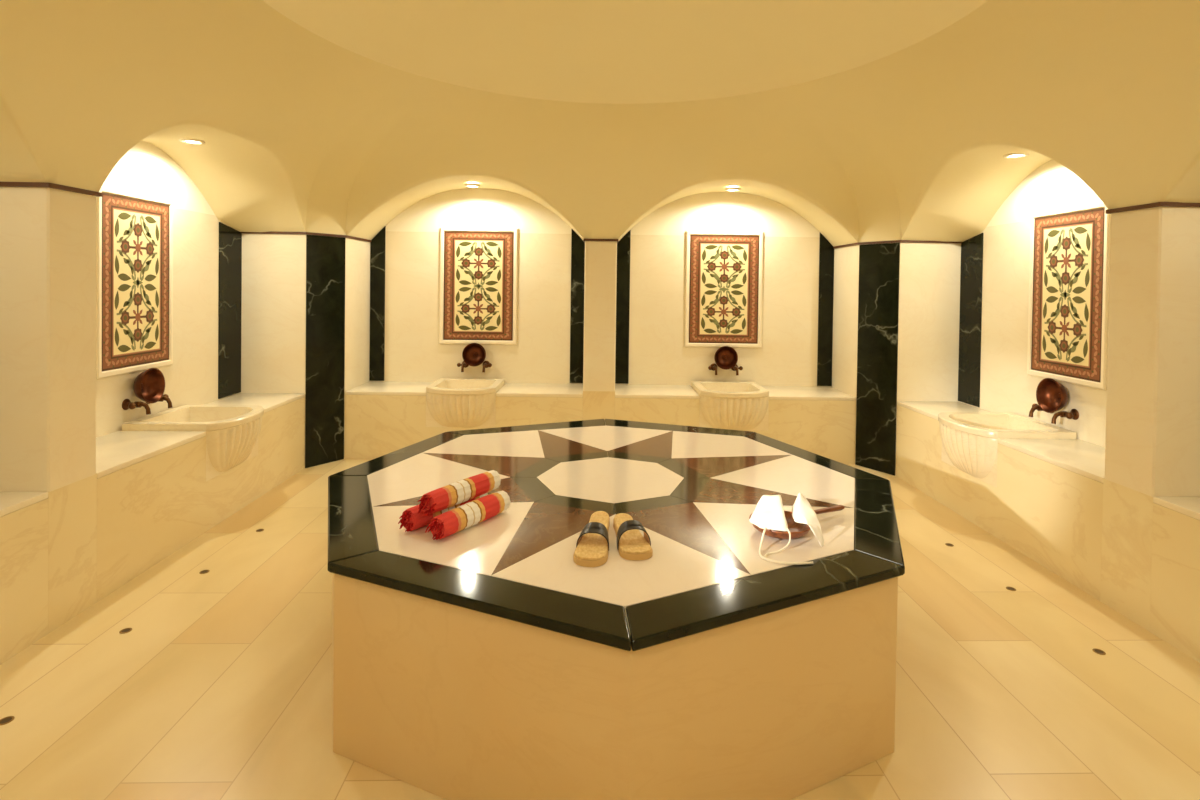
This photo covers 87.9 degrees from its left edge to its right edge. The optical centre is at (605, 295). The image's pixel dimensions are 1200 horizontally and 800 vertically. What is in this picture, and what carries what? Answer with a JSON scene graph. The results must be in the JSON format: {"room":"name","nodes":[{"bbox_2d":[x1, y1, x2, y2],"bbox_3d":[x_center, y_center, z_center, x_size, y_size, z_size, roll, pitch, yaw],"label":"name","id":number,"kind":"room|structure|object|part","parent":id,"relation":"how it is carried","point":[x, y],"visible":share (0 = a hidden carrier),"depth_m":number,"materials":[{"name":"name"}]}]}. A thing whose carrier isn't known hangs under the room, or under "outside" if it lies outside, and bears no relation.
{"room":"spa","nodes":[
{"label":"spa","id":0,"kind":"room"},
{"bbox_2d":[0,141,238,633],"bbox_3d":[-2.646,0.189,2.769,0.612,2.470,4.446,1,1,-2],"label":"wall","id":1,"kind":"structure","parent":0,"point":[54,408],"depth_m":2.73,"materials":[{"name":"beige stone"}]},
{"bbox_2d":[0,182,101,196],"bbox_3d":[-2.578,-0.464,2.725,0.520,0.019,0.284,1,1,-2],"label":"trim","id":2,"kind":"structure","parent":1,"relation":"attached to","point":[2,184],"depth_m":2.60,"materials":[{"name":"brown wood"}]},
{"bbox_2d":[96,186,172,378],"bbox_3d":[-2.869,-0.077,3.821,0.020,1.092,0.642,1,1,-2],"label":"tile panel","id":3,"kind":"object","parent":1,"relation":"attached to","point":[134,231],"visible":1,"depth_m":3.78,"materials":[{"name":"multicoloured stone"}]},
{"bbox_2d":[122,399,150,414],"bbox_3d":[-2.820,0.672,3.736,0.149,0.093,0.087,1,1,7],"label":"tap","id":4,"kind":"object","parent":1,"relation":"attached to","point":[127,404],"visible":1,"depth_m":3.74,"materials":[{"name":"brown metal"}]},
{"bbox_3d":[-2.816,0.660,3.718,0.040,0.040,0.052,1,1,-2],"label":"handle","id":5,"kind":"part","parent":4,"relation":"part of","materials":[{"name":"brown metal"}]},
{"bbox_3d":[-2.807,0.680,3.756,0.129,0.078,0.038,1,1,-2],"label":"spout","id":6,"kind":"part","parent":4,"relation":"part of","materials":[{"name":"brown metal"}]},
{"bbox_2d":[133,368,164,402],"bbox_3d":[-2.835,0.559,3.851,0.095,0.218,0.218,1,1,-3],"label":"copper bowl","id":7,"kind":"object","parent":1,"relation":"attached to","point":[149,385],"visible":1,"depth_m":3.90,"materials":[{"name":"brown metal"}]},
{"bbox_2d":[146,394,172,407],"bbox_3d":[-2.827,0.669,3.972,0.149,0.093,0.087,1,1,-11],"label":"tap","id":8,"kind":"object","parent":1,"relation":"attached to","point":[165,397],"visible":0.57,"depth_m":3.94,"materials":[{"name":"brown metal"}]},
{"bbox_3d":[-2.813,0.677,3.952,0.129,0.078,0.038,1,1,-2],"label":"spout","id":9,"kind":"part","parent":8,"relation":"part of","materials":[{"name":"brown metal"}]},
{"bbox_2d":[218,222,241,398],"bbox_3d":[-2.909,0.114,4.833,0.008,1.330,0.297,1,1,-2],"label":"trim","id":10,"kind":"structure","parent":1,"relation":"attached to","point":[230,239],"depth_m":4.82,"materials":[{"name":"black stone"}]},
{"bbox_2d":[241,231,370,241],"bbox_3d":[-2.400,-0.500,5.280,0.396,0.019,1.130,1,1,39],"label":"trim","id":11,"kind":"structure","parent":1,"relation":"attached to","point":[270,232],"depth_m":5.01,"materials":[{"name":"brown wood"}]},
{"bbox_2d":[305,235,344,467],"bbox_3d":[-2.307,0.455,5.143,0.010,1.878,0.337,1,1,35],"label":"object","id":12,"kind":"structure","parent":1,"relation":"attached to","point":[325,255],"depth_m":5.13,"materials":[{"name":"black stone"}]},
{"bbox_2d":[0,0,1199,246],"bbox_3d":[0.065,-1.296,2.564,5.820,1.737,6.701,1,1,-2],"label":"ceiling","id":13,"kind":"structure","parent":0,"point":[866,120],"depth_m":3.94,"materials":[{"name":"beige paint"}]},
{"bbox_2d":[179,139,204,144],"bbox_3d":[-2.595,-0.968,3.912,0.140,0.022,0.140,1,1,-2],"label":"recessed light","id":14,"kind":"object","parent":13,"relation":"in","point":[192,141],"visible":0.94,"depth_m":3.90,"materials":[{"name":"beige"}]},
{"bbox_2d":[464,183,480,187],"bbox_3d":[-1.180,-0.973,5.540,0.140,0.022,0.140,1,1,-2],"label":"recessed light","id":15,"kind":"object","parent":13,"relation":"in","point":[471,185],"visible":1,"depth_m":5.49,"materials":[{"name":"beige"}]},
{"bbox_2d":[725,187,740,190],"bbox_3d":[1.139,-0.943,5.560,0.140,0.022,0.140,1,1,-2],"label":"recessed light","id":16,"kind":"object","parent":13,"relation":"in","point":[727,188],"visible":1,"depth_m":5.51,"materials":[{"name":"beige"}]},
{"bbox_2d":[1003,153,1028,157],"bbox_3d":[2.637,-0.900,3.998,0.140,0.022,0.140,1,1,-2],"label":"recessed light","id":17,"kind":"object","parent":13,"relation":"in","point":[1013,155],"visible":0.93,"depth_m":3.98,"materials":[{"name":"beige"}]},
{"bbox_2d":[0,459,1199,799],"bbox_3d":[0.027,1.512,2.625,6.050,0.100,7.000,1,1,-2],"label":"floor","id":18,"kind":"structure","parent":0,"point":[219,687],"depth_m":2.34,"materials":[{"name":"stone"}]},
{"bbox_2d":[0,716,14,724],"bbox_3d":[-2.030,1.441,2.110,0.044,0.003,0.044,1,1,-2],"label":"floor drain","id":19,"kind":"object","parent":18,"relation":"on","point":[8,719],"visible":1,"depth_m":2.11,"materials":[{"name":"gold metal"}]},
{"bbox_2d":[0,492,47,664],"bbox_3d":[-2.570,1.140,1.591,0.513,0.605,2.056,1,1,-2],"label":"bench","id":20,"kind":"object","parent":18,"relation":"on","point":[23,515],"visible":1,"depth_m":2.51,"materials":[{"name":"beige stone"}]},
{"bbox_3d":[-2.567,0.853,1.586,0.513,0.030,2.056,1,1,-2],"label":"seat","id":21,"kind":"part","parent":20,"relation":"part of","materials":[{"name":"beige stone"}]},
{"bbox_2d":[119,628,131,633],"bbox_3d":[-2.047,1.432,2.659,0.044,0.003,0.044,1,1,-2],"label":"floor drain","id":22,"kind":"object","parent":18,"relation":"on","point":[126,630],"visible":1,"depth_m":2.66,"materials":[{"name":"brown metal"}]},
{"bbox_2d":[96,393,304,601],"bbox_3d":[-2.640,1.105,3.942,0.513,0.605,2.128,1,1,-2],"label":"bench","id":23,"kind":"object","parent":18,"relation":"on","point":[155,497],"visible":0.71,"depth_m":3.46,"materials":[{"name":"beige stone"}]},
{"bbox_3d":[-2.617,0.827,3.287,0.513,0.030,0.826,1,1,-2],"label":"seat","id":24,"kind":"part","parent":23,"relation":"part of","materials":[{"name":"beige stone"}]},
{"bbox_2d":[122,405,263,480],"bbox_3d":[-2.568,0.934,4.000,0.615,0.343,0.592,1,1,-2],"label":"basin","id":25,"kind":"object","parent":23,"relation":"in","point":[232,431],"visible":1,"depth_m":3.90,"materials":[{"name":"beige stone"}]},
{"bbox_3d":[-2.657,0.806,4.647,0.513,0.030,0.709,1,1,-2],"label":"seat","id":26,"kind":"part","parent":23,"relation":"part of","materials":[{"name":"beige stone"}]},
{"bbox_2d":[199,570,209,573],"bbox_3d":[-2.063,1.424,3.207,0.044,0.003,0.044,1,1,-2],"label":"floor drain","id":27,"kind":"object","parent":18,"relation":"on","point":[202,571],"visible":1,"depth_m":3.21,"materials":[{"name":"brown metal"}]},
{"bbox_2d":[345,381,582,458],"bbox_3d":[-1.208,1.115,5.591,2.034,0.575,0.604,1,1,-2],"label":"bench","id":28,"kind":"object","parent":18,"relation":"on","point":[382,418],"visible":0.7,"depth_m":5.31,"materials":[{"name":"beige stone"}]},
{"bbox_3d":[-1.872,0.833,5.581,0.698,0.030,0.576,1,1,-2],"label":"seat","id":29,"kind":"part","parent":28,"relation":"part of","materials":[{"name":"beige stone"}]},
{"bbox_2d":[426,378,504,427],"bbox_3d":[-1.233,0.955,5.493,0.592,0.343,0.615,1,1,0],"label":"basin","id":30,"kind":"object","parent":28,"relation":"on","point":[468,403],"visible":1,"depth_m":5.27,"materials":[{"name":"beige stone"}]},
{"bbox_3d":[-0.564,0.851,5.592,0.754,0.030,0.577,1,1,-2],"label":"seat","id":31,"kind":"part","parent":28,"relation":"part of","materials":[{"name":"beige stone"}]},
{"bbox_2d":[328,419,904,799],"bbox_3d":[0.035,1.151,2.863,2.401,0.616,2.403,0,1,-24],"label":"stone platform","id":32,"kind":"object","parent":18,"relation":"on","point":[480,661],"visible":0.99,"depth_m":1.88,"materials":[{"name":"beige stone"}]},
{"bbox_2d":[398,492,487,531],"bbox_3d":[-0.604,0.800,2.361,0.079,0.081,0.390,1,1,32],"label":"rolled towel","id":33,"kind":"object","parent":32,"relation":"on","point":[411,520],"visible":0.44,"depth_m":2.22,"materials":[{"name":"red fabric"}]},
{"bbox_2d":[418,470,500,515],"bbox_3d":[-0.541,0.737,2.339,0.080,0.082,0.366,1,1,33],"label":"rolled towel","id":34,"kind":"object","parent":33,"relation":"on","point":[461,491],"visible":1,"depth_m":2.29,"materials":[{"name":"red fabric"}]},
{"bbox_2d":[425,491,509,539],"bbox_3d":[-0.493,0.802,2.281,0.081,0.083,0.364,1,1,32],"label":"rolled towel","id":35,"kind":"object","parent":32,"relation":"on","point":[474,512],"visible":1,"depth_m":2.24,"materials":[{"name":"red fabric"}]},
{"bbox_2d":[573,511,609,566],"bbox_3d":[-0.034,0.816,2.152,0.111,0.072,0.393,1,1,6],"label":"sandal","id":36,"kind":"object","parent":32,"relation":"on","point":[592,545],"visible":1,"depth_m":2.08,"materials":[{"name":"brown"}]},
{"bbox_2d":[613,513,652,560],"bbox_3d":[0.085,0.812,2.168,0.114,0.082,0.322,1,1,-9],"label":"sandal","id":37,"kind":"object","parent":32,"relation":"on","point":[631,545],"visible":1,"depth_m":2.10,"materials":[{"name":"brown"}]},
{"bbox_2d":[749,495,812,564],"bbox_3d":[0.585,0.799,2.144,0.157,0.123,0.315,1,1,-2],"label":"mitt","id":38,"kind":"object","parent":32,"relation":"on","point":[768,513],"visible":1,"depth_m":2.18,"materials":[{"name":"white fabric"}]},
{"bbox_2d":[749,505,844,538],"bbox_3d":[0.741,0.836,2.325,0.477,0.046,0.222,0,1,-34],"label":"ladle","id":39,"kind":"object","parent":32,"relation":"on","point":[796,529],"visible":0.58,"depth_m":2.26,"materials":[{"name":"brown wood"}]},
{"bbox_3d":[0.829,0.829,2.384,0.264,0.032,0.024,0,1,-34],"label":"handle","id":40,"kind":"part","parent":39,"relation":"part of","materials":[{"name":"brown wood"}]},
{"bbox_2d":[792,493,823,545],"bbox_3d":[0.707,0.790,2.213,0.086,0.128,0.190,1,1,-2],"label":"mitt","id":41,"kind":"object","parent":32,"relation":"on","point":[802,511],"visible":1,"depth_m":2.19,"materials":[{"name":"white fabric"}]},
{"bbox_2d":[615,384,855,463],"bbox_3d":[1.111,1.145,5.611,2.076,0.575,0.605,1,1,-2],"label":"bench","id":42,"kind":"object","parent":18,"relation":"on","point":[820,421],"visible":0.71,"depth_m":5.34,"materials":[{"name":"beige stone"}]},
{"bbox_3d":[0.444,0.864,5.601,0.735,0.030,0.577,1,1,-2],"label":"seat","id":43,"kind":"part","parent":42,"relation":"part of","materials":[{"name":"beige stone"}]},
{"bbox_2d":[691,381,768,430],"bbox_3d":[1.102,0.985,5.513,0.592,0.343,0.615,1,1,0],"label":"basin","id":44,"kind":"object","parent":42,"relation":"on","point":[742,406],"visible":0.97,"depth_m":5.29,"materials":[{"name":"beige stone"}]},
{"bbox_3d":[1.773,0.881,5.613,0.759,0.030,0.577,1,1,-2],"label":"seat","id":45,"kind":"part","parent":42,"relation":"part of","materials":[{"name":"beige stone"}]},
{"bbox_2d":[896,401,1104,600],"bbox_3d":[2.627,1.173,4.029,0.504,0.605,2.003,1,1,-2],"label":"bench","id":46,"kind":"object","parent":18,"relation":"on","point":[1046,503],"visible":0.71,"depth_m":3.57,"materials":[{"name":"beige stone"}]},
{"bbox_3d":[2.611,0.876,4.707,0.504,0.030,0.636,1,1,-2],"label":"seat","id":47,"kind":"part","parent":46,"relation":"part of","materials":[{"name":"beige stone"}]},
{"bbox_2d":[938,412,1076,487],"bbox_3d":[2.561,1.001,4.093,0.615,0.343,0.592,1,1,-2],"label":"basin","id":48,"kind":"object","parent":46,"relation":"in","point":[969,439],"visible":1,"depth_m":3.98,"materials":[{"name":"beige stone"}]},
{"bbox_3d":[2.649,0.895,3.410,0.504,0.030,0.774,1,1,-2],"label":"seat","id":49,"kind":"part","parent":46,"relation":"part of","materials":[{"name":"beige stone"}]},
{"bbox_2d":[1006,587,1015,590],"bbox_3d":[2.046,1.480,3.140,0.044,0.003,0.044,1,1,-2],"label":"floor drain","id":50,"kind":"object","parent":18,"relation":"on","point":[1008,588],"visible":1,"depth_m":3.14,"materials":[{"name":"brown metal"}]},
{"bbox_2d":[1092,648,1105,654],"bbox_3d":[2.062,1.488,2.600,0.044,0.003,0.044,1,1,-2],"label":"floor drain","id":51,"kind":"object","parent":18,"relation":"on","point":[1098,651],"visible":1,"depth_m":2.60,"materials":[{"name":"brown metal"}]},
{"bbox_2d":[1150,496,1199,662],"bbox_3d":[2.693,1.207,1.781,0.504,0.605,1.963,1,1,-2],"label":"bench","id":52,"kind":"object","parent":18,"relation":"on","point":[1175,564],"visible":1,"depth_m":2.64,"materials":[{"name":"beige stone"}]},
{"bbox_3d":[2.697,0.920,1.777,0.504,0.030,1.963,1,1,-2],"label":"seat","id":53,"kind":"part","parent":52,"relation":"part of","materials":[{"name":"beige stone"}]},
{"bbox_2d":[240,188,960,475],"bbox_3d":[-0.041,0.184,5.479,6.002,2.470,0.982,1,1,0],"label":"wall","id":54,"kind":"structure","parent":0,"point":[273,295],"depth_m":5.85,"materials":[{"name":"beige paint"}]},
{"bbox_2d":[369,226,385,380],"bbox_3d":[-2.137,0.078,5.846,0.137,1.453,0.008,1,1,-1],"label":"trim","id":55,"kind":"structure","parent":54,"relation":"attached to","point":[377,244],"depth_m":5.84,"materials":[{"name":"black stone"}]},
{"bbox_2d":[457,361,468,371],"bbox_3d":[-1.335,0.662,5.799,0.087,0.093,0.149,1,1,9],"label":"tap","id":56,"kind":"object","parent":54,"relation":"attached to","point":[463,364],"visible":0.91,"depth_m":5.78,"materials":[{"name":"brown metal"}]},
{"bbox_3d":[-1.315,0.670,5.786,0.038,0.078,0.129,1,1,0],"label":"spout","id":57,"kind":"part","parent":56,"relation":"part of","materials":[{"name":"brown metal"}]},
{"bbox_2d":[462,343,485,365],"bbox_3d":[-1.215,0.551,5.812,0.218,0.218,0.095,1,1,0],"label":"copper bowl","id":58,"kind":"object","parent":54,"relation":"attached to","point":[473,354],"visible":1,"depth_m":5.82,"materials":[{"name":"brown metal"}]},
{"bbox_2d":[439,227,517,344],"bbox_3d":[-1.188,-0.085,5.845,0.726,1.092,0.021,1,1,0],"label":"tile panel","id":59,"kind":"object","parent":54,"relation":"attached to","point":[479,266],"visible":1,"depth_m":5.84,"materials":[{"name":"multicoloured tile"}]},
{"bbox_2d":[482,361,491,371],"bbox_3d":[-1.098,0.665,5.801,0.087,0.093,0.149,1,1,-10],"label":"tap","id":60,"kind":"object","parent":54,"relation":"attached to","point":[486,364],"visible":1,"depth_m":5.78,"materials":[{"name":"brown metal"}]},
{"bbox_2d":[570,230,584,382],"bbox_3d":[-0.256,0.103,5.863,0.137,1.453,0.008,1,1,-1],"label":"trim","id":61,"kind":"structure","parent":54,"relation":"attached to","point":[577,244],"depth_m":5.86,"materials":[{"name":"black stone"}]},
{"bbox_2d":[583,239,618,243],"bbox_3d":[-0.038,-0.472,5.572,0.310,0.019,0.575,1,1,-2],"label":"trim","id":62,"kind":"structure","parent":54,"relation":"attached to","point":[584,240],"depth_m":5.29,"materials":[{"name":"brown wood"}]},
{"bbox_2d":[615,230,630,383],"bbox_3d":[0.161,0.110,5.867,0.137,1.450,0.008,1,1,0],"label":"trim","id":63,"kind":"structure","parent":54,"relation":"attached to","point":[623,246],"depth_m":5.86,"materials":[{"name":"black stone"}]},
{"bbox_2d":[708,363,717,374],"bbox_3d":[1.006,0.693,5.820,0.087,0.093,0.149,1,1,9],"label":"tap","id":64,"kind":"object","parent":54,"relation":"attached to","point":[713,366],"visible":0.99,"depth_m":5.80,"materials":[{"name":"brown metal"}]},
{"bbox_2d":[684,231,762,347],"bbox_3d":[1.118,-0.054,5.865,0.726,1.092,0.020,1,1,-1],"label":"tile panel","id":65,"kind":"object","parent":54,"relation":"attached to","point":[724,275],"visible":1,"depth_m":5.86,"materials":[{"name":"multicoloured tile"}]},
{"bbox_2d":[714,346,737,369],"bbox_3d":[1.125,0.582,5.832,0.218,0.218,0.095,1,1,0],"label":"copper bowl","id":66,"kind":"object","parent":54,"relation":"attached to","point":[726,357],"visible":1,"depth_m":5.84,"materials":[{"name":"brown metal"}]},
{"bbox_2d":[731,364,742,374],"bbox_3d":[1.242,0.696,5.822,0.087,0.093,0.149,1,1,-10],"label":"tap","id":67,"kind":"object","parent":54,"relation":"attached to","point":[735,368],"visible":0.92,"depth_m":5.80,"materials":[{"name":"brown metal"}]},
{"bbox_3d":[1.222,0.703,5.808,0.038,0.078,0.129,1,1,0],"label":"spout","id":68,"kind":"part","parent":67,"relation":"part of","materials":[{"name":"brown metal"}]},
{"bbox_2d":[817,233,833,385],"bbox_3d":[2.083,0.135,5.883,0.137,1.450,0.008,1,1,0],"label":"trim","id":69,"kind":"structure","parent":54,"relation":"attached to","point":[826,251],"depth_m":5.88,"materials":[{"name":"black stone"}]},
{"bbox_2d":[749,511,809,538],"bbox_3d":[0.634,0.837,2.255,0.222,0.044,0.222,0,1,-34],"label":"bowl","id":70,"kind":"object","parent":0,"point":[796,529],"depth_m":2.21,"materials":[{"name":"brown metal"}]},
{"bbox_2d":[959,160,1199,631],"bbox_3d":[2.725,0.259,2.903,0.603,2.470,4.233,1,1,-2],"label":"wall","id":71,"kind":"structure","parent":0,"point":[1146,420],"depth_m":2.88,"materials":[{"name":"beige stone"}]},
{"bbox_2d":[855,243,899,475],"bbox_3d":[2.253,0.515,5.167,0.010,1.878,0.362,0,1,-32],"label":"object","id":72,"kind":"structure","parent":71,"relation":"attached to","point":[878,296],"depth_m":5.16,"materials":[{"name":"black stone"}]},
{"bbox_2d":[833,240,961,248],"bbox_3d":[2.358,-0.437,5.315,0.408,0.019,1.131,0,1,-39],"label":"trim","id":73,"kind":"structure","parent":71,"relation":"attached to","point":[891,241],"depth_m":5.04,"materials":[{"name":"brown wood"}]},
{"bbox_2d":[958,233,982,406],"bbox_3d":[2.864,0.189,4.887,0.008,1.332,0.267,1,1,-2],"label":"trim","id":74,"kind":"structure","parent":71,"relation":"attached to","point":[971,275],"depth_m":4.87,"materials":[{"name":"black stone"}]},
{"bbox_2d":[1029,403,1053,416],"bbox_3d":[2.819,0.743,4.050,0.149,0.093,0.087,1,1,7],"label":"tap","id":75,"kind":"object","parent":71,"relation":"attached to","point":[1034,406],"visible":0.54,"depth_m":4.02,"materials":[{"name":"brown metal"}]},
{"bbox_3d":[2.806,0.750,4.030,0.129,0.078,0.038,1,1,-2],"label":"spout","id":76,"kind":"part","parent":75,"relation":"part of","materials":[{"name":"brown metal"}]},
{"bbox_2d":[1036,378,1067,412],"bbox_3d":[2.837,0.633,3.931,0.095,0.218,0.218,1,1,-2],"label":"copper bowl","id":77,"kind":"object","parent":71,"relation":"attached to","point":[1051,395],"visible":1,"depth_m":3.97,"materials":[{"name":"brown metal"}]},
{"bbox_2d":[1051,409,1078,423],"bbox_3d":[2.826,0.746,3.814,0.149,0.093,0.087,1,1,-11],"label":"tap","id":78,"kind":"object","parent":71,"relation":"attached to","point":[1073,414],"visible":1,"depth_m":3.82,"materials":[{"name":"brown metal"}]},
{"bbox_3d":[2.812,0.753,3.834,0.129,0.078,0.038,1,1,-2],"label":"spout","id":79,"kind":"part","parent":78,"relation":"part of","materials":[{"name":"brown metal"}]},
{"bbox_3d":[2.824,0.734,3.796,0.040,0.040,0.052,1,1,-2],"label":"handle","id":80,"kind":"part","parent":78,"relation":"part of","materials":[{"name":"brown metal"}]},
{"bbox_2d":[1027,202,1110,389],"bbox_3d":[2.889,-0.002,3.908,0.020,1.092,0.637,1,1,-2],"label":"tile panel","id":81,"kind":"object","parent":71,"relation":"attached to","point":[1069,270],"visible":1,"depth_m":3.87,"materials":[{"name":"multicoloured tile"}]},
{"bbox_2d":[1106,202,1199,213],"bbox_3d":[2.676,-0.397,2.871,0.511,0.019,0.289,1,1,-2],"label":"trim","id":82,"kind":"structure","parent":71,"relation":"attached to","point":[1157,204],"depth_m":2.76,"materials":[{"name":"brown wood"}]}
]}

